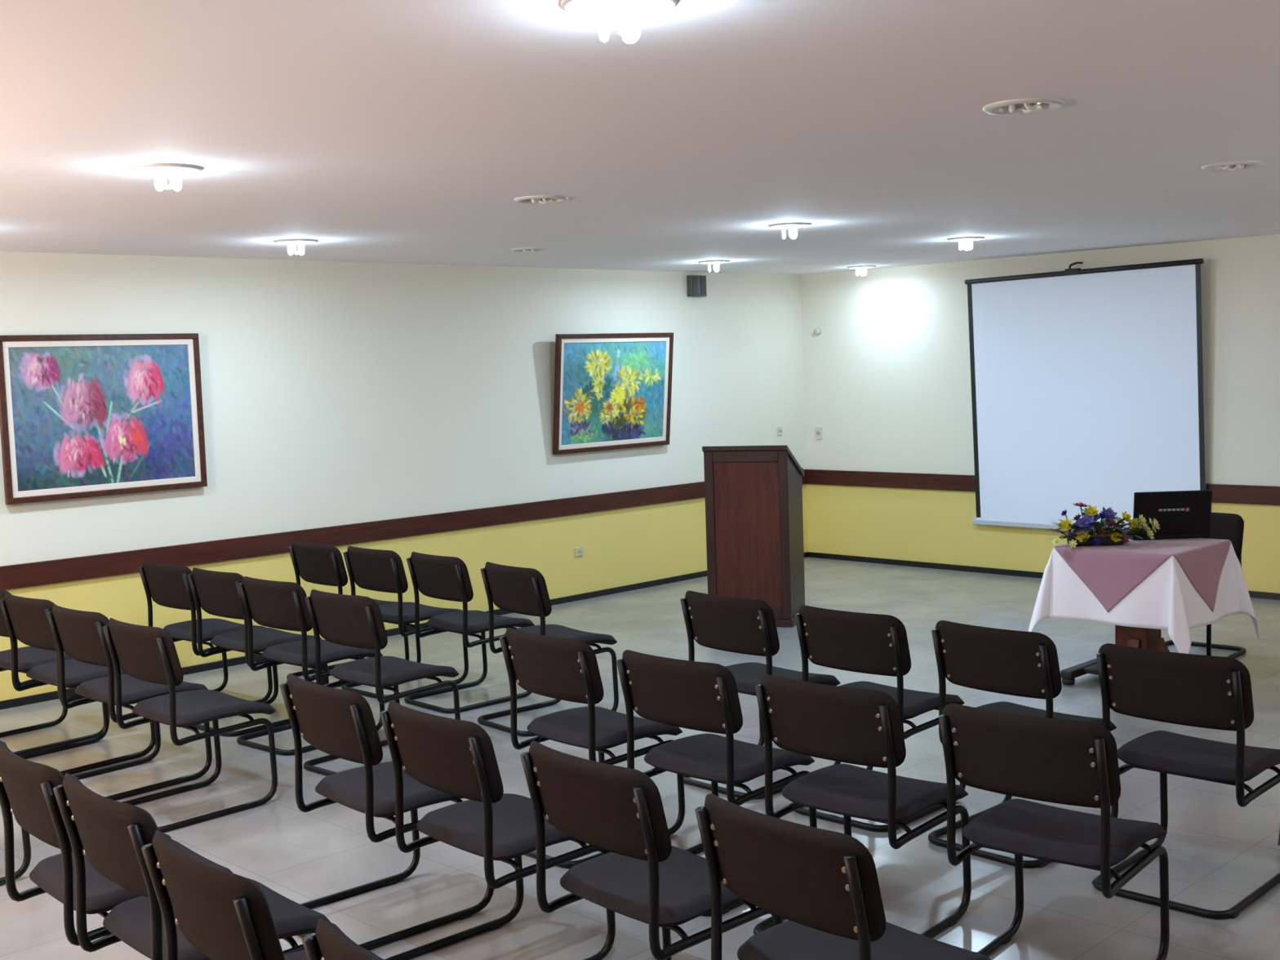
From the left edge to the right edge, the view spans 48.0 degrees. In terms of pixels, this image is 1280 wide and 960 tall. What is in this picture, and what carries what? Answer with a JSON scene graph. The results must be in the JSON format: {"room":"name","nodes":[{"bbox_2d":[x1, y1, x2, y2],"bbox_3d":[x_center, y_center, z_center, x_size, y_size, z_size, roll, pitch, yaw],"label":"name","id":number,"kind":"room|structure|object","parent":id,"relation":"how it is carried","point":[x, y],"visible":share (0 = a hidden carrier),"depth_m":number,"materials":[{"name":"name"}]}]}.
{"room":"conference room","nodes":[
{"label":"conference room","id":0,"kind":"room"},
{"bbox_2d":[0,251,807,701],"bbox_3d":[-3.192,-0.033,8.246,13.240,2.500,0.120,-7,7,-44],"label":"wall","id":1,"kind":"structure","parent":0,"point":[334,393],"depth_m":9.71,"materials":[{"name":"white paint"}]},
{"bbox_2d":[0,333,207,504],"bbox_3d":[-3.058,-0.372,8.236,1.185,0.920,0.036,-7,7,-44],"label":"painting","id":2,"kind":"object","parent":1,"relation":"attached to","point":[82,415],"visible":1,"depth_m":8.21,"materials":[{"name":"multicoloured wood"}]},
{"bbox_2d":[0,469,806,589],"bbox_3d":[-3.124,0.495,8.239,13.000,0.130,0.022,-7,7,-44],"label":"trim","id":3,"kind":"structure","parent":1,"relation":"attached to","point":[64,570],"depth_m":9.32,"materials":[{"name":"brown wood"}]},
{"bbox_2d":[0,551,808,709],"bbox_3d":[-3.103,1.191,8.299,13.000,0.046,0.012,-7,7,-44],"label":"baseboard","id":4,"kind":"structure","parent":1,"relation":"attached to","point":[20,701],"depth_m":9.73,"materials":[{"name":"black wood"}]},
{"bbox_2d":[574,546,583,556],"bbox_3d":[-0.461,0.542,10.895,0.080,0.070,0.012,-7,7,-44],"label":"power outlet","id":5,"kind":"object","parent":1,"relation":"attached to","point":[578,550],"visible":1,"depth_m":10.89,"materials":[{"name":"beige plastic"}]},
{"bbox_2d":[552,332,673,454],"bbox_3d":[-0.191,-0.676,11.006,1.215,0.889,0.121,-7,7,-44],"label":"painting","id":6,"kind":"object","parent":1,"relation":"attached to","point":[613,391],"visible":1,"depth_m":10.98,"materials":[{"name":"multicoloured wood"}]},
{"bbox_2d":[686,275,706,297],"bbox_3d":[0.463,-1.576,11.681,0.186,0.170,0.055,-7,7,-44],"label":"air vent","id":7,"kind":"object","parent":1,"relation":"in","point":[695,284],"visible":1,"depth_m":11.64,"materials":[{"name":"grey metal"}]},
{"bbox_2d":[692,276,697,294],"bbox_3d":[0.444,-1.571,11.629,0.054,0.144,0.007,-7,7,-44],"label":"grille","id":8,"kind":"object","parent":7,"relation":"attached to","point":[695,279],"depth_m":11.63,"materials":[{"name":"grey metal"}]},
{"bbox_2d":[700,276,706,294],"bbox_3d":[0.515,-1.579,11.699,0.054,0.144,0.007,-7,7,-44],"label":"grille","id":9,"kind":"object","parent":7,"relation":"attached to","point":[703,279],"depth_m":11.69,"materials":[{"name":"grey metal"}]},
{"bbox_2d":[777,426,782,435],"bbox_3d":[1.218,-0.426,12.517,0.070,0.075,0.012,-7,7,-44],"label":"light switch","id":10,"kind":"object","parent":1,"relation":"attached to","point":[780,429],"visible":1,"depth_m":12.51,"materials":[{"name":"beige plastic"}]},
{"bbox_2d":[0,0,1279,275],"bbox_3d":[0.221,-1.262,4.652,13.240,0.300,9.940,-7,7,-44],"label":"ceiling","id":11,"kind":"structure","parent":0,"point":[402,131],"depth_m":4.44,"materials":[{"name":"white paint"}]},
{"bbox_2d":[130,163,203,191],"bbox_3d":[-1.626,-1.090,4.942,0.236,0.188,0.236,-3,5,-18],"label":"recessed light","id":12,"kind":"object","parent":11,"relation":"in","point":[160,171],"visible":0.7,"depth_m":4.93,"materials":[{"name":"white"}]},
{"bbox_2d":[273,238,318,255],"bbox_3d":[-1.864,-1.313,7.783,0.236,0.188,0.236,-4,5,-20],"label":"recessed light","id":13,"kind":"object","parent":11,"relation":"in","point":[291,243],"visible":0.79,"depth_m":7.76,"materials":[{"name":"white"}]},
{"bbox_2d":[510,247,548,252],"bbox_3d":[-0.682,-1.467,8.838,0.236,0.132,0.236,2,6,37],"label":"recessed light","id":14,"kind":"object","parent":11,"relation":"in","point":[520,249],"visible":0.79,"depth_m":8.81,"materials":[{"name":"white metal"}]},
{"bbox_2d":[514,195,568,204],"bbox_3d":[-0.428,-1.262,6.208,0.236,0.132,0.236,3,7,45],"label":"recessed light","id":15,"kind":"object","parent":11,"relation":"in","point":[536,199],"visible":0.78,"depth_m":6.19,"materials":[{"name":"white metal"}]},
{"bbox_2d":[560,0,678,43],"bbox_3d":[-0.042,-0.977,2.882,0.236,0.188,0.236,-4,5,-21],"label":"recessed light","id":16,"kind":"object","parent":11,"relation":"in","point":[627,15],"visible":1,"depth_m":2.90,"materials":[{"name":"white"}]},
{"bbox_2d":[697,259,729,271],"bbox_3d":[0.540,-1.615,10.497,0.236,0.188,0.236,-4,5,-25],"label":"recessed light","id":17,"kind":"object","parent":11,"relation":"in","point":[717,262],"visible":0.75,"depth_m":10.46,"materials":[{"name":"white"}]},
{"bbox_2d":[768,222,811,239],"bbox_3d":[0.814,-1.407,7.817,0.236,0.188,0.236,-4,5,-19],"label":"recessed light","id":18,"kind":"object","parent":11,"relation":"in","point":[794,225],"visible":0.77,"depth_m":7.79,"materials":[{"name":"white"}]},
{"bbox_2d":[846,265,875,275],"bbox_3d":[1.801,-1.756,11.702,0.236,0.188,0.236,-5,6,-34],"label":"recessed light","id":19,"kind":"object","parent":11,"relation":"in","point":[863,268],"visible":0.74,"depth_m":11.68,"materials":[{"name":"white"}]},
{"bbox_2d":[946,236,984,250],"bbox_3d":[2.076,-1.559,9.163,0.236,0.188,0.236,-5,6,-37],"label":"recessed light","id":20,"kind":"object","parent":11,"relation":"in","point":[970,240],"visible":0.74,"depth_m":9.14,"materials":[{"name":"white"}]},
{"bbox_2d":[982,97,1065,115],"bbox_3d":[1.135,-1.156,4.254,0.236,0.132,0.236,-4,5,-20],"label":"recessed light","id":21,"kind":"object","parent":11,"relation":"in","point":[1024,105],"visible":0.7,"depth_m":4.25,"materials":[{"name":"white metal"}]},
{"bbox_2d":[1200,160,1263,171],"bbox_3d":[2.411,-1.329,5.854,0.236,0.132,0.236,-6,6,-41],"label":"recessed light","id":22,"kind":"object","parent":11,"relation":"in","point":[1237,165],"visible":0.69,"depth_m":5.83,"materials":[{"name":"white metal"}]},
{"bbox_2d":[0,556,1279,959],"bbox_3d":[0.312,1.427,4.871,13.240,0.100,9.940,-7,7,-44],"label":"floor","id":23,"kind":"structure","parent":0,"point":[1220,851],"depth_m":5.64,"materials":[{"name":"tile"}]},
{"bbox_2d":[0,827,31,885],"bbox_3d":[-2.566,1.048,5.139,0.622,0.808,0.501,-7,7,-44],"label":"chair","id":24,"kind":"object","parent":23,"relation":"on","point":[25,835],"visible":0.31,"depth_m":5.18,"materials":[{"name":"metal"}]},
{"bbox_2d":[0,589,109,755],"bbox_3d":[-3.029,0.899,7.153,0.501,0.808,0.622,2,6,42],"label":"chair","id":25,"kind":"object","parent":23,"relation":"on","point":[28,657],"visible":0.42,"depth_m":7.07,"materials":[{"name":"fabric"}]},
{"bbox_2d":[0,592,155,776],"bbox_3d":[-2.669,0.918,6.776,0.501,0.808,0.622,2,6,41],"label":"chair","id":26,"kind":"object","parent":23,"relation":"on","point":[26,618],"visible":0.7,"depth_m":6.67,"materials":[{"name":"fabric"}]},
{"bbox_2d":[0,740,233,946],"bbox_3d":[-1.482,1.105,3.977,0.622,0.808,0.501,-6,6,-42],"label":"chair","id":27,"kind":"object","parent":23,"relation":"on","point":[26,786],"visible":0.55,"depth_m":3.78,"materials":[{"name":"fabric"}]},
{"bbox_2d":[46,604,212,799],"bbox_3d":[-2.283,0.938,6.374,0.501,0.808,0.622,2,6,42],"label":"chair","id":28,"kind":"object","parent":23,"relation":"on","point":[81,635],"visible":0.73,"depth_m":6.25,"materials":[{"name":"fabric"}]},
{"bbox_2d":[102,617,277,832],"bbox_3d":[-1.882,0.958,5.957,0.501,0.808,0.622,2,6,43],"label":"chair","id":29,"kind":"object","parent":23,"relation":"on","point":[145,653],"visible":0.96,"depth_m":5.85,"materials":[{"name":"fabric"}]},
{"bbox_2d":[53,773,330,959],"bbox_3d":[-1.135,1.124,3.608,0.622,0.808,0.501,-6,6,-42],"label":"chair","id":30,"kind":"object","parent":23,"relation":"on","point":[113,833],"visible":0.73,"depth_m":3.48,"materials":[{"name":"fabric"}]},
{"bbox_2d":[138,560,272,702],"bbox_3d":[-2.373,0.825,7.794,0.501,0.808,0.622,2,6,42],"label":"chair","id":31,"kind":"object","parent":23,"relation":"on","point":[167,585],"visible":0.67,"depth_m":7.65,"materials":[{"name":"fabric"}]},
{"bbox_2d":[186,567,324,736],"bbox_3d":[-2.000,0.841,7.447,0.501,0.808,0.622,2,6,42],"label":"chair","id":32,"kind":"object","parent":23,"relation":"on","point":[218,593],"visible":0.77,"depth_m":7.31,"materials":[{"name":"fabric"}]},
{"bbox_2d":[141,830,383,959],"bbox_3d":[-0.748,1.150,3.119,0.622,0.808,0.501,-6,6,-41],"label":"chair","id":33,"kind":"object","parent":23,"relation":"on","point":[224,915],"visible":0.98,"depth_m":2.90,"materials":[{"name":"fabric"}]},
{"bbox_2d":[236,576,385,755],"bbox_3d":[-1.629,0.860,7.059,0.501,0.808,0.622,2,6,41],"label":"chair","id":34,"kind":"object","parent":23,"relation":"on","point":[280,605],"visible":0.88,"depth_m":6.91,"materials":[{"name":"fabric"}]},
{"bbox_2d":[302,918,382,959],"bbox_3d":[-0.274,1.177,2.585,0.622,0.808,0.501,-6,6,-42],"label":"chair","id":35,"kind":"object","parent":23,"relation":"on","point":[329,942],"visible":1,"depth_m":2.51,"materials":[{"name":"fabric"}]},
{"bbox_2d":[286,541,408,687],"bbox_3d":[-1.732,0.749,8.464,0.622,0.808,0.501,-7,7,-44],"label":"chair","id":36,"kind":"object","parent":23,"relation":"on","point":[319,564],"visible":0.33,"depth_m":8.27,"materials":[{"name":"black"}]},
{"bbox_2d":[303,589,460,775],"bbox_3d":[-1.187,0.885,6.558,0.501,0.808,0.622,2,6,42],"label":"chair","id":37,"kind":"object","parent":23,"relation":"on","point":[349,620],"visible":0.87,"depth_m":6.42,"materials":[{"name":"fabric"}]},
{"bbox_2d":[280,673,494,950],"bbox_3d":[-0.847,1.024,4.710,0.622,0.808,0.501,-6,6,-42],"label":"chair","id":38,"kind":"object","parent":23,"relation":"on","point":[340,723],"visible":0.75,"depth_m":4.57,"materials":[{"name":"fabric"}]},
{"bbox_2d":[341,546,468,698],"bbox_3d":[-1.342,0.762,8.135,0.501,0.808,0.622,3,6,44],"label":"chair","id":39,"kind":"object","parent":23,"relation":"on","point":[375,570],"visible":0.71,"depth_m":7.97,"materials":[{"name":"fabric"}]},
{"bbox_2d":[404,551,534,713],"bbox_3d":[-0.928,0.778,7.768,0.622,0.808,0.501,-6,6,-42],"label":"chair","id":40,"kind":"object","parent":23,"relation":"on","point":[440,577],"visible":0.89,"depth_m":7.63,"materials":[{"name":"fabric"}]},
{"bbox_2d":[379,700,615,959],"bbox_3d":[-0.440,1.045,4.280,0.622,0.808,0.501,-6,6,-42],"label":"chair","id":41,"kind":"object","parent":23,"relation":"on","point":[457,757],"visible":0.85,"depth_m":4.16,"materials":[{"name":"fabric"}]},
{"bbox_2d":[477,561,618,736],"bbox_3d":[-0.474,0.805,7.247,0.622,0.808,0.501,-6,6,-40],"label":"chair","id":42,"kind":"object","parent":23,"relation":"on","point":[520,590],"visible":0.64,"depth_m":7.14,"materials":[{"name":"fabric"}]},
{"bbox_2d":[499,627,684,867],"bbox_3d":[-0.195,0.945,5.412,0.622,0.808,0.501,-6,6,-43],"label":"chair","id":43,"kind":"object","parent":23,"relation":"on","point":[567,669],"visible":0.79,"depth_m":5.28,"materials":[{"name":"fabric"}]},
{"bbox_2d":[520,740,782,959],"bbox_3d":[0.019,1.072,3.761,0.622,0.808,0.501,-6,6,-42],"label":"chair","id":44,"kind":"object","parent":23,"relation":"on","point":[617,810],"visible":0.84,"depth_m":3.62,"materials":[{"name":"fabric"}]},
{"bbox_2d":[616,649,817,915],"bbox_3d":[0.253,0.969,4.933,0.501,0.808,0.622,2,6,43],"label":"chair","id":45,"kind":"object","parent":23,"relation":"on","point":[703,696],"visible":0.73,"depth_m":4.79,"materials":[{"name":"fabric"}]},
{"bbox_2d":[702,444,804,627],"bbox_3d":[0.791,0.354,9.796,0.594,1.209,0.515,0,5,19],"label":"lectern","id":46,"kind":"object","parent":23,"relation":"on","point":[754,515],"visible":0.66,"depth_m":9.57,"materials":[{"name":"brown wood"}]},
{"bbox_2d":[680,590,840,799],"bbox_3d":[0.504,0.862,6.136,0.622,0.808,0.501,-6,6,-43],"label":"chair","id":47,"kind":"object","parent":23,"relation":"on","point":[748,626],"visible":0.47,"depth_m":5.98,"materials":[{"name":"black"}]},
{"bbox_2d":[694,793,991,959],"bbox_3d":[0.456,1.099,3.244,0.622,0.808,0.501,-6,6,-40],"label":"chair","id":48,"kind":"object","parent":23,"relation":"on","point":[825,884],"visible":1,"depth_m":3.10,"materials":[{"name":"fabric"}]},
{"bbox_2d":[753,674,971,937],"bbox_3d":[0.688,0.990,4.487,0.501,0.808,0.622,2,6,41],"label":"chair","id":49,"kind":"object","parent":23,"relation":"on","point":[847,725],"visible":0.91,"depth_m":4.35,"materials":[{"name":"fabric"}]},
{"bbox_2d":[794,605,965,831],"bbox_3d":[0.942,0.884,5.689,0.501,0.808,0.622,3,6,44],"label":"chair","id":50,"kind":"object","parent":23,"relation":"on","point":[877,644],"visible":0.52,"depth_m":5.50,"materials":[{"name":"fabric"}]},
{"bbox_2d":[928,620,1118,867],"bbox_3d":[1.397,0.903,5.260,0.622,0.808,0.501,-6,6,-42],"label":"chair","id":51,"kind":"object","parent":23,"relation":"on","point":[1024,664],"visible":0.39,"depth_m":5.09,"materials":[{"name":"fabric"}]},
{"bbox_2d":[938,703,1169,959],"bbox_3d":[1.163,1.010,4.052,0.501,0.808,0.622,2,6,39],"label":"chair","id":52,"kind":"object","parent":23,"relation":"on","point":[1072,762],"visible":0.99,"depth_m":3.92,"materials":[{"name":"fabric"}]},
{"bbox_2d":[1060,625,1169,684],"bbox_3d":[2.670,0.705,7.639,0.668,0.731,0.630,-7,7,-44],"label":"pedestal table","id":53,"kind":"object","parent":23,"relation":"on","point":[1140,637],"visible":0.24,"depth_m":7.62,"materials":[{"name":"brown wood"}]},
{"bbox_2d":[1028,542,1258,653],"bbox_3d":[2.667,0.604,7.631,0.906,0.535,0.884,-7,7,-44],"label":"tablecloth","id":54,"kind":"object","parent":53,"relation":"on","point":[1166,599],"visible":0.69,"depth_m":7.37,"materials":[{"name":"white fabric"}]},
{"bbox_2d":[1053,537,1231,612],"bbox_3d":[2.663,0.498,7.623,0.768,0.332,0.762,-7,7,-44],"label":"tablecloth","id":55,"kind":"object","parent":54,"relation":"on","point":[1111,572],"visible":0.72,"depth_m":7.38,"materials":[{"name":"pink fabric"}]},
{"bbox_2d":[1066,533,1124,546],"bbox_3d":[2.402,0.316,7.580,0.280,0.050,0.100,-1,5,7],"label":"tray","id":56,"kind":"object","parent":55,"relation":"on","point":[1106,540],"depth_m":7.53,"materials":[{"name":"black wood"}]},
{"bbox_2d":[1044,502,1159,547],"bbox_3d":[2.429,0.230,7.557,0.465,0.230,0.460,-6,6,-38],"label":"flower arrangement","id":57,"kind":"object","parent":55,"relation":"on","point":[1086,531],"visible":1,"depth_m":7.52,"materials":[{"name":"multicoloured plant"}]},
{"bbox_2d":[1120,489,1212,539],"bbox_3d":[2.847,0.177,7.812,0.410,0.259,0.307,-2,5,1],"label":"laptop","id":58,"kind":"object","parent":55,"relation":"on","point":[1180,514],"visible":0.84,"depth_m":7.67,"materials":[{"name":"black plastic"}]},
{"bbox_2d":[1092,643,1279,919],"bbox_3d":[1.837,0.928,4.767,0.501,0.808,0.622,3,6,44],"label":"chair","id":59,"kind":"object","parent":23,"relation":"on","point":[1197,691],"visible":0.92,"depth_m":4.62,"materials":[{"name":"fabric"}]},
{"bbox_2d":[1164,512,1246,657],"bbox_3d":[3.125,0.606,8.198,0.501,0.808,0.622,2,6,43],"label":"chair","id":60,"kind":"object","parent":23,"relation":"on","point":[1230,526],"visible":0.12,"depth_m":8.18,"materials":[{"name":"fabric"}]},
{"bbox_2d":[800,234,1279,593],"bbox_3d":[4.960,-0.397,9.320,0.120,2.500,9.820,-7,7,-44],"label":"wall","id":61,"kind":"structure","parent":0,"point":[887,384],"depth_m":11.73,"materials":[{"name":"white paint"}]},
{"bbox_2d":[813,327,820,335],"bbox_3d":[1.544,-1.297,12.565,0.028,0.068,0.068,-7,7,-44],"label":"wall sensor","id":62,"kind":"object","parent":61,"relation":"attached to","point":[817,331],"visible":1,"depth_m":12.55,"materials":[{"name":"grey plastic"}]},
{"bbox_2d":[815,426,822,439],"bbox_3d":[1.572,-0.412,12.652,0.012,0.110,0.070,-7,7,-44],"label":"light switch","id":63,"kind":"object","parent":61,"relation":"attached to","point":[818,429],"visible":1,"depth_m":12.65,"materials":[{"name":"beige plastic"}]},
{"bbox_2d":[806,469,1279,505],"bbox_3d":[4.893,0.133,9.348,0.022,0.130,9.678,-7,7,-44],"label":"trim","id":64,"kind":"structure","parent":61,"relation":"attached to","point":[1221,493],"depth_m":11.82,"materials":[{"name":"brown wood"}]},
{"bbox_2d":[808,551,1279,599],"bbox_3d":[4.917,0.829,9.411,0.012,0.046,9.688,-7,7,-44],"label":"baseboard","id":65,"kind":"structure","parent":61,"relation":"attached to","point":[1276,596],"depth_m":11.81,"materials":[{"name":"black wood"}]},
{"bbox_2d":[964,257,1205,529],"bbox_3d":[3.305,-0.618,10.768,0.147,2.023,1.951,-7,7,-44],"label":"projector screen","id":66,"kind":"object","parent":61,"relation":"attached to","point":[1087,387],"visible":0.9,"depth_m":10.73,"materials":[{"name":"white fabric"}]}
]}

